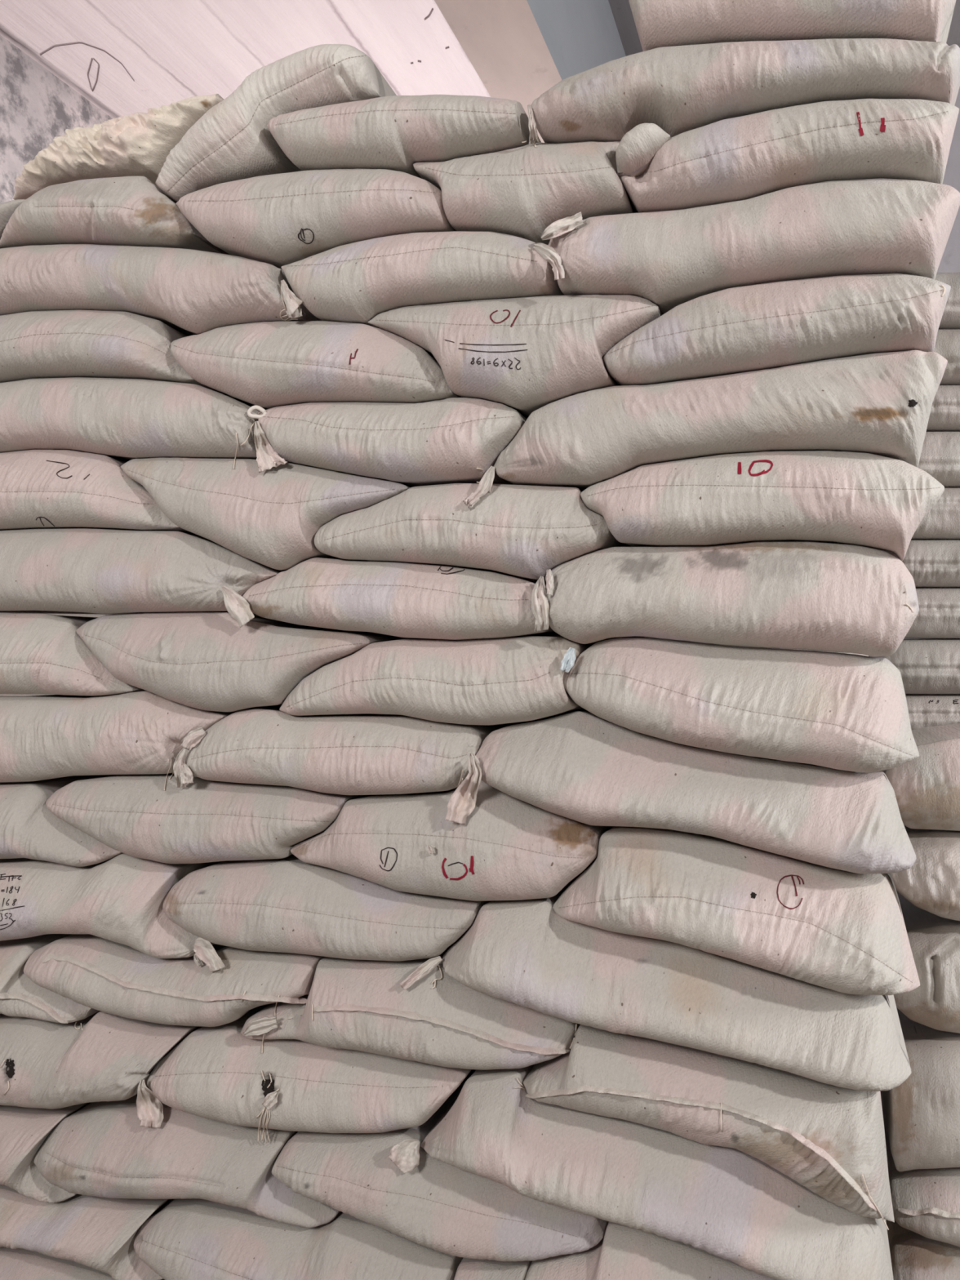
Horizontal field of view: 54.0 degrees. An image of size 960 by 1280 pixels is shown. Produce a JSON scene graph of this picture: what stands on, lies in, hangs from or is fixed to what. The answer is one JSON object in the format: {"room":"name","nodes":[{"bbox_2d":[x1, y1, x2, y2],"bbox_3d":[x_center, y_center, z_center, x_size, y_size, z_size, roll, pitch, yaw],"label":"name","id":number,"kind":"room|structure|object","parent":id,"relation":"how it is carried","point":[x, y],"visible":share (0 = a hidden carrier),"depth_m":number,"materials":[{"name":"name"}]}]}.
{"room":"warehouse","nodes":[
{"label":"warehouse","id":0,"kind":"room"},
{"bbox_2d":[0,34,112,203],"bbox_3d":[-3.011,-0.610,1.796,0.130,4.120,9.000,0,0,19],"label":"wall","id":1,"kind":"structure","parent":0,"point":[37,107],"depth_m":4.30,"materials":[{"name":"grey paint"}]},
{"bbox_2d":[40,42,134,92],"bbox_3d":[-1.809,-2.666,4.375,0.295,0.004,0.344,0,0,23],"label":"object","id":2,"kind":"structure","parent":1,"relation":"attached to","point":[77,42],"depth_m":4.33,"materials":[{"name":"grey"}]},
{"bbox_2d":[0,0,959,118],"bbox_3d":[0.609,-2.730,0.528,7.600,0.120,9.000,0,0,19],"label":"wall","id":3,"kind":"structure","parent":0,"point":[173,51],"depth_m":4.19,"materials":[{"name":"white paint"}]},
{"bbox_2d":[410,8,448,64],"bbox_3d":[-0.200,-2.666,4.186,0.148,0.006,0.397,0,0,-15],"label":"trim","id":4,"kind":"structure","parent":3,"relation":"attached to","point":[429,15],"depth_m":4.04,"materials":[{"name":"grey"}]},
{"bbox_2d":[434,0,626,142],"bbox_3d":[-0.673,-2.285,0.872,0.259,0.770,8.800,0,0,19],"label":"beam","id":5,"kind":"structure","parent":3,"relation":"attached to","point":[519,50],"depth_m":3.12,"materials":[{"name":"beige paint"}]},
{"bbox_2d":[903,87,959,639],"bbox_3d":[2.050,-0.610,4.643,7.600,4.120,0.120,0,0,19],"label":"wall","id":6,"kind":"structure","parent":0,"point":[950,260],"depth_m":4.50,"materials":[{"name":"grey paint"}]},
{"bbox_3d":[0.609,1.500,0.528,10.148,0.100,11.006,0,0,0],"label":"floor","id":7,"kind":"structure","parent":0,"visible":0},
{"bbox_2d":[0,1246,164,1279],"bbox_3d":[-0.767,1.370,2.207,0.613,0.201,0.695,0,0,19],"label":"woven sack","id":8,"kind":"object","parent":7,"relation":"on","point":[18,1264],"visible":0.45,"depth_m":1.95,"materials":[{"name":"fabric"}]},
{"bbox_2d":[0,1184,170,1279],"bbox_3d":[-0.791,1.212,2.215,0.562,0.175,0.696,0,0,19],"label":"woven sack","id":9,"kind":"object","parent":8,"relation":"on","point":[99,1233],"visible":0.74,"depth_m":1.89,"materials":[{"name":"fabric"}]},
{"bbox_2d":[0,1102,91,1203],"bbox_3d":[-0.901,1.075,2.252,0.330,0.188,0.699,0,0,19],"label":"woven sack","id":10,"kind":"object","parent":9,"relation":"on","point":[24,1131],"visible":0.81,"depth_m":1.94,"materials":[{"name":"fabric"}]},
{"bbox_2d":[0,1010,202,1128],"bbox_3d":[-0.768,0.884,2.206,0.612,0.252,0.699,0,0,19],"label":"woven sack","id":11,"kind":"object","parent":10,"relation":"on","point":[44,1064],"visible":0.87,"depth_m":1.87,"materials":[{"name":"fabric"}]},
{"bbox_2d":[0,933,98,1030],"bbox_3d":[-0.880,0.729,2.244,0.374,0.174,0.700,0,0,19],"label":"woven sack","id":12,"kind":"object","parent":11,"relation":"on","point":[20,997],"visible":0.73,"depth_m":1.94,"materials":[{"name":"fabric"}]},
{"bbox_2d":[0,853,225,972],"bbox_3d":[-0.714,0.545,2.189,0.725,0.227,0.694,0,0,19],"label":"woven sack","id":13,"kind":"object","parent":12,"relation":"on","point":[120,899],"visible":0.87,"depth_m":1.86,"materials":[{"name":"fabric"}]},
{"bbox_2d":[0,774,124,866],"bbox_3d":[-0.843,0.390,2.235,0.451,0.177,0.694,0,0,19],"label":"woven sack","id":14,"kind":"object","parent":13,"relation":"on","point":[28,829],"visible":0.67,"depth_m":1.92,"materials":[{"name":"fabric"}]},
{"bbox_2d":[0,690,282,791],"bbox_3d":[-0.730,0.207,2.196,0.690,0.212,0.691,0,0,19],"label":"woven sack","id":15,"kind":"object","parent":14,"relation":"on","point":[48,736],"visible":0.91,"depth_m":1.86,"materials":[{"name":"fabric"}]},
{"bbox_2d":[0,613,145,695],"bbox_3d":[-0.831,0.033,2.229,0.477,0.179,0.697,0,0,19],"label":"woven sack","id":16,"kind":"object","parent":15,"relation":"on","point":[41,653],"visible":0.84,"depth_m":1.91,"materials":[{"name":"fabric"}]},
{"bbox_2d":[45,773,367,863],"bbox_3d":[-0.485,0.353,2.108,0.696,0.170,0.696,0,0,19],"label":"woven sack","id":17,"kind":"object","parent":13,"relation":"on","point":[203,821],"visible":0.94,"depth_m":1.79,"materials":[{"name":"fabric"}]},
{"bbox_2d":[23,933,325,1026],"bbox_3d":[-0.537,0.670,2.124,0.692,0.160,0.701,0,0,19],"label":"woven sack","id":18,"kind":"object","parent":11,"relation":"on","point":[100,974],"visible":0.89,"depth_m":1.81,"materials":[{"name":"fabric"}]},
{"bbox_2d":[162,853,490,961],"bbox_3d":[-0.222,0.502,2.017,0.653,0.170,0.695,0,0,19],"label":"woven sack","id":19,"kind":"object","parent":18,"relation":"on","point":[291,904],"visible":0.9,"depth_m":1.71,"materials":[{"name":"fabric"}]},
{"bbox_2d":[289,779,613,901],"bbox_3d":[0.010,0.347,1.933,0.589,0.215,0.700,0,0,19],"label":"woven sack","id":20,"kind":"object","parent":19,"relation":"on","point":[508,847],"visible":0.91,"depth_m":1.61,"materials":[{"name":"fabric"}]},
{"bbox_2d":[184,706,559,824],"bbox_3d":[-0.189,0.222,1.996,0.650,0.182,0.711,0,0,19],"label":"woven sack","id":21,"kind":"object","parent":20,"relation":"on","point":[361,753],"visible":0.9,"depth_m":1.68,"materials":[{"name":"fabric"}]},
{"bbox_2d":[75,612,476,711],"bbox_3d":[-0.425,0.042,2.087,0.668,0.193,0.697,0,0,19],"label":"woven sack","id":22,"kind":"object","parent":21,"relation":"on","point":[200,660],"visible":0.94,"depth_m":1.77,"materials":[{"name":"fabric"}]},
{"bbox_2d":[0,528,287,627],"bbox_3d":[-0.675,-0.128,2.174,0.808,0.211,0.698,0,0,19],"label":"woven sack","id":23,"kind":"object","parent":22,"relation":"on","point":[64,571],"visible":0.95,"depth_m":1.84,"materials":[{"name":"fabric"}]},
{"bbox_2d":[0,449,202,537],"bbox_3d":[-0.778,-0.312,2.210,0.589,0.184,0.698,0,0,19],"label":"woven sack","id":24,"kind":"object","parent":23,"relation":"on","point":[40,489],"visible":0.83,"depth_m":1.89,"materials":[{"name":"fabric"}]},
{"bbox_2d":[279,635,598,724],"bbox_3d":[-0.011,0.071,1.943,0.584,0.155,0.695,0,0,19],"label":"woven sack","id":25,"kind":"object","parent":21,"relation":"on","point":[508,680],"visible":0.93,"depth_m":1.61,"materials":[{"name":"fabric"}]},
{"bbox_2d":[242,557,560,639],"bbox_3d":[-0.080,-0.077,1.967,0.604,0.154,0.695,0,0,19],"label":"woven sack","id":26,"kind":"object","parent":25,"relation":"on","point":[393,598],"visible":0.87,"depth_m":1.65,"materials":[{"name":"fabric"}]},
{"bbox_2d":[120,457,410,569],"bbox_3d":[-0.338,-0.248,2.056,0.631,0.232,0.697,0,0,19],"label":"woven sack","id":27,"kind":"object","parent":26,"relation":"on","point":[273,517],"visible":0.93,"depth_m":1.74,"materials":[{"name":"fabric"}]},
{"bbox_2d":[0,377,302,473],"bbox_3d":[-0.654,-0.428,2.170,0.850,0.239,0.691,0,0,19],"label":"woven sack","id":28,"kind":"object","parent":27,"relation":"on","point":[122,420],"visible":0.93,"depth_m":1.83,"materials":[{"name":"fabric"}]},
{"bbox_2d":[0,310,266,409],"bbox_3d":[-0.763,-0.604,2.204,0.621,0.192,0.698,0,0,19],"label":"woven sack","id":29,"kind":"object","parent":28,"relation":"on","point":[52,344],"visible":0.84,"depth_m":1.87,"materials":[{"name":"fabric"}]},
{"bbox_2d":[0,244,322,336],"bbox_3d":[-0.620,-0.712,2.156,0.860,0.246,0.695,0,0,19],"label":"woven sack","id":30,"kind":"object","parent":29,"relation":"on","point":[192,292],"visible":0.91,"depth_m":1.82,"materials":[{"name":"fabric"}]},
{"bbox_2d":[0,199,26,239],"bbox_3d":[-1.030,-0.888,2.311,0.342,0.102,0.693,0,0,19],"label":"woven sack","id":31,"kind":"object","parent":30,"relation":"on","point":[7,209],"visible":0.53,"depth_m":1.99,"materials":[{"name":"fabric"}]},
{"bbox_2d":[0,176,231,255],"bbox_3d":[-0.731,-0.862,2.194,0.548,0.165,0.696,0,0,19],"label":"woven sack","id":32,"kind":"object","parent":30,"relation":"on","point":[123,211],"visible":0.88,"depth_m":1.86,"materials":[{"name":"fabric"}]},
{"bbox_2d":[13,93,223,199],"bbox_3d":[-0.734,-1.058,2.203,0.543,0.137,0.541,0,0,19],"label":"sack","id":33,"kind":"object","parent":32,"relation":"on","point":[137,144],"visible":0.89,"depth_m":1.97,"materials":[{"name":"fabric"}]},
{"bbox_2d":[155,44,396,201],"bbox_3d":[-0.390,-0.997,1.900,0.486,0.225,0.325,0,0,19],"label":"woven sack","id":34,"kind":"object","parent":32,"relation":"on","point":[233,140],"visible":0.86,"depth_m":1.77,"materials":[{"name":"fabric"}]},
{"bbox_2d":[314,483,631,579],"bbox_3d":[0.046,-0.190,1.921,0.552,0.173,0.699,0,0,19],"label":"woven sack","id":35,"kind":"object","parent":26,"relation":"on","point":[514,531],"visible":0.91,"depth_m":1.60,"materials":[{"name":"fabric"}]},
{"bbox_2d":[257,397,527,487],"bbox_3d":[-0.085,-0.362,1.968,0.522,0.161,0.696,0,0,19],"label":"woven sack","id":36,"kind":"object","parent":35,"relation":"on","point":[446,441],"visible":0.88,"depth_m":1.65,"materials":[{"name":"fabric"}]},
{"bbox_2d":[170,320,462,408],"bbox_3d":[-0.238,-0.516,2.021,0.597,0.181,0.696,0,0,19],"label":"woven sack","id":37,"kind":"object","parent":36,"relation":"on","point":[267,365],"visible":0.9,"depth_m":1.70,"materials":[{"name":"fabric"}]},
{"bbox_2d":[280,231,564,326],"bbox_3d":[-0.033,-0.656,1.948,0.533,0.149,0.698,0,0,19],"label":"woven sack","id":38,"kind":"object","parent":37,"relation":"on","point":[358,282],"visible":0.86,"depth_m":1.64,"materials":[{"name":"fabric"}]},
{"bbox_2d":[176,168,456,268],"bbox_3d":[-0.237,-0.799,2.021,0.572,0.168,0.696,0,0,19],"label":"woven sack","id":39,"kind":"object","parent":38,"relation":"on","point":[278,220],"visible":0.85,"depth_m":1.71,"materials":[{"name":"fabric"}]},
{"bbox_2d":[266,94,541,178],"bbox_3d":[-0.057,-0.910,1.958,0.543,0.152,0.696,0,0,19],"label":"woven sack","id":40,"kind":"object","parent":39,"relation":"on","point":[393,132],"visible":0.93,"depth_m":1.65,"materials":[{"name":"fabric"}]},
{"bbox_2d":[413,141,634,244],"bbox_3d":[0.156,-0.778,1.897,0.394,0.168,0.696,0,0,19],"label":"woven sack","id":41,"kind":"object","parent":38,"relation":"on","point":[520,192],"visible":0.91,"depth_m":1.58,"materials":[{"name":"fabric"}]},
{"bbox_2d":[462,350,947,508],"bbox_3d":[0.434,-0.330,1.785,0.748,0.215,0.697,0,0,19],"label":"woven sack","id":42,"kind":"object","parent":35,"relation":"on","point":[880,403],"visible":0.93,"depth_m":1.46,"materials":[{"name":"fabric"}]},
{"bbox_2d":[367,294,662,418],"bbox_3d":[0.134,-0.499,1.891,0.528,0.202,0.696,0,0,19],"label":"woven sack","id":43,"kind":"object","parent":42,"relation":"on","point":[525,355],"visible":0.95,"depth_m":1.57,"materials":[{"name":"fabric"}]},
{"bbox_2d":[603,273,951,386],"bbox_3d":[0.545,-0.493,1.746,0.521,0.142,0.698,0,0,19],"label":"woven sack","id":44,"kind":"object","parent":42,"relation":"on","point":[777,324],"visible":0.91,"depth_m":1.43,"materials":[{"name":"fabric"}]},
{"bbox_2d":[532,178,959,315],"bbox_3d":[0.499,-0.628,1.759,0.650,0.165,0.705,0,0,19],"label":"woven sack","id":45,"kind":"object","parent":44,"relation":"on","point":[668,260],"visible":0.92,"depth_m":1.45,"materials":[{"name":"fabric"}]},
{"bbox_2d":[615,98,959,213],"bbox_3d":[0.559,-0.762,1.742,0.515,0.145,0.697,0,0,19],"label":"woven sack","id":46,"kind":"object","parent":45,"relation":"on","point":[747,157],"visible":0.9,"depth_m":1.43,"materials":[{"name":"fabric"}]},
{"bbox_2d":[530,38,959,143],"bbox_3d":[0.498,-0.888,1.764,0.667,0.163,0.696,0,0,19],"label":"woven sack","id":47,"kind":"object","parent":46,"relation":"on","point":[678,90],"visible":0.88,"depth_m":1.46,"materials":[{"name":"fabric"}]},
{"bbox_2d":[628,0,955,51],"bbox_3d":[0.572,-1.018,1.750,0.494,0.235,0.692,0,0,19],"label":"woven sack","id":48,"kind":"object","parent":47,"relation":"on","point":[658,23],"visible":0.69,"depth_m":1.46,"materials":[{"name":"fabric"}]},
{"bbox_2d":[133,1198,462,1279],"bbox_3d":[-0.277,1.169,2.029,0.676,0.207,0.709,0,0,19],"label":"woven sack","id":49,"kind":"object","parent":8,"relation":"on","point":[187,1238],"visible":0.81,"depth_m":1.74,"materials":[{"name":"fabric"}]},
{"bbox_2d":[34,1086,339,1227],"bbox_3d":[-0.495,1.019,2.107,0.676,0.193,0.704,0,0,19],"label":"woven sack","id":50,"kind":"object","parent":49,"relation":"on","point":[102,1149],"visible":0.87,"depth_m":1.80,"materials":[{"name":"fabric"}]},
{"bbox_2d":[146,1003,471,1142],"bbox_3d":[-0.254,0.842,2.014,0.669,0.184,0.720,0,0,19],"label":"woven sack","id":51,"kind":"object","parent":50,"relation":"on","point":[220,1073],"visible":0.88,"depth_m":1.71,"materials":[{"name":"fabric"}]},
{"bbox_2d":[240,928,580,1070],"bbox_3d":[-0.057,0.674,1.952,0.662,0.200,0.707,0,0,19],"label":"woven sack","id":52,"kind":"object","parent":51,"relation":"on","point":[351,1004],"visible":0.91,"depth_m":1.63,"materials":[{"name":"fabric"}]},
{"bbox_2d":[271,1069,608,1261],"bbox_3d":[0.003,0.975,1.933,0.620,0.172,0.704,0,0,19],"label":"woven sack","id":53,"kind":"object","parent":49,"relation":"on","point":[441,1206],"visible":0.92,"depth_m":1.62,"materials":[{"name":"fabric"}]},
{"bbox_2d":[387,1064,893,1279],"bbox_3d":[0.333,0.886,1.807,0.818,0.280,0.723,0,0,19],"label":"woven sack","id":54,"kind":"object","parent":53,"relation":"on","point":[725,1202],"visible":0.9,"depth_m":1.50,"materials":[{"name":"fabric"}]},
{"bbox_2d":[514,1024,894,1230],"bbox_3d":[0.433,0.770,1.771,0.598,0.246,0.725,0,0,19],"label":"woven sack","id":55,"kind":"object","parent":54,"relation":"on","point":[829,1140],"visible":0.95,"depth_m":1.45,"materials":[{"name":"fabric"}]},
{"bbox_2d":[398,857,911,1091],"bbox_3d":[0.351,0.560,1.803,0.818,0.226,0.720,0,0,19],"label":"woven sack","id":56,"kind":"object","parent":55,"relation":"on","point":[522,953],"visible":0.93,"depth_m":1.49,"materials":[{"name":"fabric"}]},
{"bbox_2d":[552,826,919,995],"bbox_3d":[0.479,0.422,1.756,0.569,0.221,0.723,0,0,19],"label":"woven sack","id":57,"kind":"object","parent":56,"relation":"on","point":[844,931],"visible":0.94,"depth_m":1.44,"materials":[{"name":"fabric"}]},
{"bbox_2d":[475,708,916,874],"bbox_3d":[0.415,0.237,1.781,0.697,0.233,0.718,0,0,19],"label":"woven sack","id":58,"kind":"object","parent":57,"relation":"on","point":[579,765],"visible":0.94,"depth_m":1.47,"materials":[{"name":"fabric"}]},
{"bbox_2d":[563,637,919,773],"bbox_3d":[0.489,0.099,1.756,0.547,0.206,0.716,0,0,19],"label":"woven sack","id":59,"kind":"object","parent":58,"relation":"on","point":[839,711],"visible":1,"depth_m":1.44,"materials":[{"name":"fabric"}]},
{"bbox_2d":[530,541,919,656],"bbox_3d":[0.472,-0.065,1.768,0.587,0.181,0.705,0,0,19],"label":"woven sack","id":60,"kind":"object","parent":59,"relation":"on","point":[816,596],"visible":1,"depth_m":1.45,"materials":[{"name":"fabric"}]},
{"bbox_2d":[580,450,944,560],"bbox_3d":[0.522,-0.210,1.754,0.554,0.177,0.698,0,0,19],"label":"woven sack","id":61,"kind":"object","parent":60,"relation":"on","point":[865,500],"visible":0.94,"depth_m":1.44,"materials":[{"name":"fabric"}]},
{"bbox_2d":[453,1257,532,1279],"bbox_3d":[0.109,1.125,1.902,0.134,0.096,0.692,0,0,19],"label":"woven sack","id":62,"kind":"object","parent":49,"relation":"on","point":[468,1268],"visible":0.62,"depth_m":1.63,"materials":[{"name":"fabric"}]},
{"bbox_2d":[524,1221,775,1279],"bbox_3d":[0.429,1.069,1.781,0.560,0.191,0.710,0,0,19],"label":"woven sack","id":63,"kind":"object","parent":7,"relation":"on","point":[624,1252],"visible":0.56,"depth_m":1.53,"materials":[{"name":"fabric"}]},
{"bbox_2d":[885,1218,959,1279],"bbox_3d":[1.044,1.203,1.958,0.401,0.188,0.569,0,0,19],"label":"woven sack","id":64,"kind":"object","parent":7,"relation":"on","point":[913,1255],"visible":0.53,"depth_m":1.78,"materials":[{"name":"fabric"}]},
{"bbox_2d":[880,1090,959,1247],"bbox_3d":[1.043,1.043,1.956,0.401,0.172,0.573,0,0,19],"label":"woven sack","id":65,"kind":"object","parent":64,"relation":"on","point":[926,1202],"visible":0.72,"depth_m":1.76,"materials":[{"name":"fabric"}]},
{"bbox_2d":[881,1007,959,1171],"bbox_3d":[1.038,0.862,1.939,0.389,0.285,0.568,0,0,19],"label":"woven sack","id":66,"kind":"object","parent":65,"relation":"on","point":[922,1113],"visible":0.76,"depth_m":1.74,"materials":[{"name":"fabric"}]},
{"bbox_2d":[893,891,959,1033],"bbox_3d":[1.034,0.626,1.952,0.416,0.217,0.586,0,0,19],"label":"woven sack","id":67,"kind":"object","parent":66,"relation":"on","point":[934,940],"visible":0.45,"depth_m":1.75,"materials":[{"name":"fabric"}]},
{"bbox_2d":[890,824,959,920],"bbox_3d":[1.036,0.439,1.950,0.411,0.174,0.590,0,0,19],"label":"woven sack","id":68,"kind":"object","parent":67,"relation":"on","point":[932,884],"visible":0.55,"depth_m":1.74,"materials":[{"name":"fabric"}]},
{"bbox_2d":[881,723,959,831],"bbox_3d":[1.044,0.267,1.952,0.415,0.185,0.581,0,0,19],"label":"woven sack","id":69,"kind":"object","parent":68,"relation":"on","point":[926,787],"visible":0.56,"depth_m":1.75,"materials":[{"name":"fabric"}]},
{"bbox_2d":[905,693,959,729],"bbox_3d":[1.518,0.203,2.709,0.726,0.126,0.697,0,0,19],"label":"sack","id":70,"kind":"object","parent":69,"relation":"on","point":[924,710],"visible":0.34,"depth_m":2.48,"materials":[{"name":"fabric"}]},
{"bbox_2d":[868,639,959,694],"bbox_3d":[1.515,0.072,2.710,0.733,0.151,0.698,0,0,19],"label":"sack","id":71,"kind":"object","parent":70,"relation":"on","point":[925,666],"visible":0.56,"depth_m":2.48,"materials":[{"name":"fabric"}]},
{"bbox_2d":[904,587,959,639],"bbox_3d":[1.511,-0.072,2.712,0.740,0.138,0.697,0,0,19],"label":"sack","id":72,"kind":"object","parent":71,"relation":"on","point":[938,616],"visible":0.59,"depth_m":2.48,"materials":[{"name":"fabric"}]},
{"bbox_2d":[902,539,959,587],"bbox_3d":[1.527,-0.203,2.707,0.708,0.136,0.695,0,0,19],"label":"sack","id":73,"kind":"object","parent":72,"relation":"on","point":[931,563],"visible":0.45,"depth_m":2.48,"materials":[{"name":"fabric"}]},
{"bbox_2d":[911,488,959,540],"bbox_3d":[1.524,-0.334,2.709,0.715,0.156,0.694,0,0,19],"label":"sack","id":74,"kind":"object","parent":73,"relation":"on","point":[942,522],"visible":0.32,"depth_m":2.47,"materials":[{"name":"fabric"}]},
{"bbox_2d":[917,431,959,488],"bbox_3d":[1.520,-0.476,2.710,0.723,0.177,0.694,0,0,19],"label":"sack","id":75,"kind":"object","parent":74,"relation":"on","point":[940,457],"visible":0.31,"depth_m":2.47,"materials":[{"name":"fabric"}]},
{"bbox_2d":[926,385,959,431],"bbox_3d":[1.535,-0.608,2.703,0.690,0.157,0.697,0,0,19],"label":"sack","id":76,"kind":"object","parent":75,"relation":"on","point":[944,415],"visible":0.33,"depth_m":2.47,"materials":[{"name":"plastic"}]},
{"bbox_2d":[933,328,959,385],"bbox_3d":[1.532,-0.743,2.707,0.698,0.192,0.692,0,0,19],"label":"sack","id":77,"kind":"object","parent":76,"relation":"on","point":[947,345],"visible":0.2,"depth_m":2.46,"materials":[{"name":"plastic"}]},
{"bbox_2d":[934,272,959,328],"bbox_3d":[1.529,-0.891,2.708,0.705,0.204,0.694,0,0,19],"label":"sack","id":78,"kind":"object","parent":77,"relation":"on","point":[950,319],"visible":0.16,"depth_m":2.47,"materials":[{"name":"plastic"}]},
{"bbox_3d":[-1.128,1.351,3.025,0.950,0.188,0.712,0,0,0],"label":"woven sack","id":79,"kind":"object","parent":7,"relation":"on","visible":0},
{"bbox_3d":[-1.128,1.159,3.026,0.950,0.188,0.710,0,0,0],"label":"woven sack","id":80,"kind":"object","parent":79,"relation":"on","visible":0},
{"bbox_3d":[-1.128,0.967,3.027,0.950,0.188,0.709,0,0,0],"label":"woven sack","id":81,"kind":"object","parent":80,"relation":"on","visible":0},
{"bbox_3d":[-1.128,0.775,3.027,0.950,0.188,0.708,0,0,0],"label":"woven sack","id":82,"kind":"object","parent":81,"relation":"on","visible":0},
{"bbox_3d":[-1.128,0.583,3.027,0.950,0.188,0.710,0,0,0],"label":"woven sack","id":83,"kind":"object","parent":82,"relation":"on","visible":0},
{"bbox_3d":[-1.128,0.391,3.028,0.950,0.188,0.707,0,0,0],"label":"woven sack","id":84,"kind":"object","parent":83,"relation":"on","visible":0},
{"bbox_2d":[0,693,46,696],"bbox_3d":[-1.138,0.199,3.014,0.860,0.188,0.478,0,0,19],"label":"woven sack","id":85,"kind":"object","parent":84,"relation":"on","point":[1,695],"visible":0.02,"depth_m":2.87,"materials":[{"name":"fabric"}]},
{"bbox_2d":[50,613,137,617],"bbox_3d":[-1.138,0.007,3.014,0.860,0.188,0.478,0,0,19],"label":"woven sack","id":86,"kind":"object","parent":85,"relation":"on","point":[68,615],"visible":0.02,"depth_m":2.83,"materials":[{"name":"fabric"}]},
{"bbox_3d":[0.523,1.351,2.448,0.932,0.188,0.704,0,0,0],"label":"woven sack","id":87,"kind":"object","parent":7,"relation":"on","visible":0},
{"bbox_3d":[0.523,1.159,2.449,0.932,0.188,0.701,0,0,0],"label":"woven sack","id":88,"kind":"object","parent":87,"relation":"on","visible":0},
{"bbox_3d":[0.523,0.967,2.449,0.932,0.188,0.702,0,0,0],"label":"woven sack","id":89,"kind":"object","parent":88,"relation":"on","visible":0},
{"bbox_3d":[0.523,0.775,2.449,0.932,0.188,0.701,0,0,0],"label":"woven sack","id":90,"kind":"object","parent":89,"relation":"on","visible":0},
{"bbox_3d":[0.523,0.583,2.448,0.932,0.188,0.703,0,0,0],"label":"woven sack","id":91,"kind":"object","parent":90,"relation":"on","visible":0},
{"bbox_3d":[0.523,0.391,2.449,0.932,0.188,0.702,0,0,0],"label":"woven sack","id":92,"kind":"object","parent":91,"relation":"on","visible":0},
{"bbox_2d":[564,706,582,712],"bbox_3d":[0.514,0.199,2.436,0.840,0.188,0.476,0,0,19],"label":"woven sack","id":93,"kind":"object","parent":92,"relation":"on","point":[578,707],"visible":0.02,"depth_m":2.30,"materials":[{"name":"fabric"}]},
{"bbox_2d":[503,635,868,656],"bbox_3d":[0.528,0.007,2.431,0.870,0.188,0.477,0,0,19],"label":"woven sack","id":94,"kind":"object","parent":93,"relation":"on","point":[542,636],"visible":0.02,"depth_m":2.16,"materials":[{"name":"fabric"}]},
{"bbox_2d":[515,577,546,585],"bbox_3d":[0.528,-0.185,2.430,0.870,0.188,0.479,0,0,19],"label":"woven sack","id":95,"kind":"object","parent":94,"relation":"on","point":[533,580],"visible":0.02,"depth_m":2.33,"materials":[{"name":"fabric"}]}
]}

